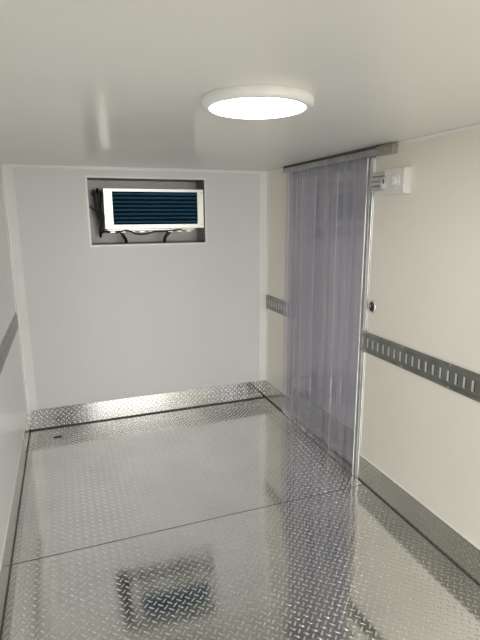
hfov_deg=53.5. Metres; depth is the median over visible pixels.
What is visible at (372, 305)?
door lock
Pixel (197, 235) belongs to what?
recess
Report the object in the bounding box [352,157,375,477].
trim
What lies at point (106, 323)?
wall
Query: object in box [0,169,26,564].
wall
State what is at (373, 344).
track
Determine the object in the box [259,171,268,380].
trim
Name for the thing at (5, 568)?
baseboard
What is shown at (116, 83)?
ceiling
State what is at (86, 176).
trim
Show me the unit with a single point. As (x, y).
(121, 211)
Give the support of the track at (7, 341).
attached to the wall at (13, 412)
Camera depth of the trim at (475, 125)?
2.23 m
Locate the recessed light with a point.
(242, 101)
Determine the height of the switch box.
0.133 m
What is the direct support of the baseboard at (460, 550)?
attached to the wall at (423, 434)
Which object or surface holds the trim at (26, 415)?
attached to the wall at (13, 412)
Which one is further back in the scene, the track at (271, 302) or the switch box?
the track at (271, 302)
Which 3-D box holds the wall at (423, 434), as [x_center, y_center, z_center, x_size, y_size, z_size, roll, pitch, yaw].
[1.102,0.189,2.197,0.080,2.084,4.750,-5,13,-20]
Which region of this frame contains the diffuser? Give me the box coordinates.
[210,98,304,118]
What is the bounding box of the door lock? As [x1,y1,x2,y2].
[369,300,375,313]
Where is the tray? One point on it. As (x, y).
(109, 230)
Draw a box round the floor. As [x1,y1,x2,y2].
[1,397,479,639]
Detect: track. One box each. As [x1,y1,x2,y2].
[0,313,17,373]
[266,295,289,317]
[361,330,479,401]
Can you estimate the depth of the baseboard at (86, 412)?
4.16 m
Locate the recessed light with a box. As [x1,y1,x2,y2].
[201,85,313,118]
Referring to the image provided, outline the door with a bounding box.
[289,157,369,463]
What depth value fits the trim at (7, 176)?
3.62 m
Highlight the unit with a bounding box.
[89,188,203,242]
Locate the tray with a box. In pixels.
[106,228,193,232]
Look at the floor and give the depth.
2.53 m
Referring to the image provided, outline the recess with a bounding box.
[87,177,204,244]
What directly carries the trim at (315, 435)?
attached to the wall at (423, 434)
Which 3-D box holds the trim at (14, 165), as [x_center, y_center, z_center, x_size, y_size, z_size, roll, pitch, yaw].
[-0.741,-1.200,3.790,1.945,0.025,0.005,-5,13,-20]
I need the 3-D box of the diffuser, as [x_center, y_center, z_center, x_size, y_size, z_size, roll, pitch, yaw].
[0.059,-0.714,1.609,0.321,0.009,0.321,-5,13,-20]
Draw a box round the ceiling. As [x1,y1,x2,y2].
[0,0,479,170]
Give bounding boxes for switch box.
[371,167,411,194]
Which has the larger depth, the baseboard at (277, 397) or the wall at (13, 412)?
the baseboard at (277, 397)
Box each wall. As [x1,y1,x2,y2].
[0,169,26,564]
[1,163,259,408]
[267,123,479,547]
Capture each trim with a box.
[0,163,37,413]
[0,396,479,639]
[0,415,479,571]
[13,164,259,173]
[84,175,206,246]
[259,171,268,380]
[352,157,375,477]
[403,124,479,143]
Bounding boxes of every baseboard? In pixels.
[0,414,29,633]
[28,380,265,429]
[266,381,288,414]
[359,455,479,582]

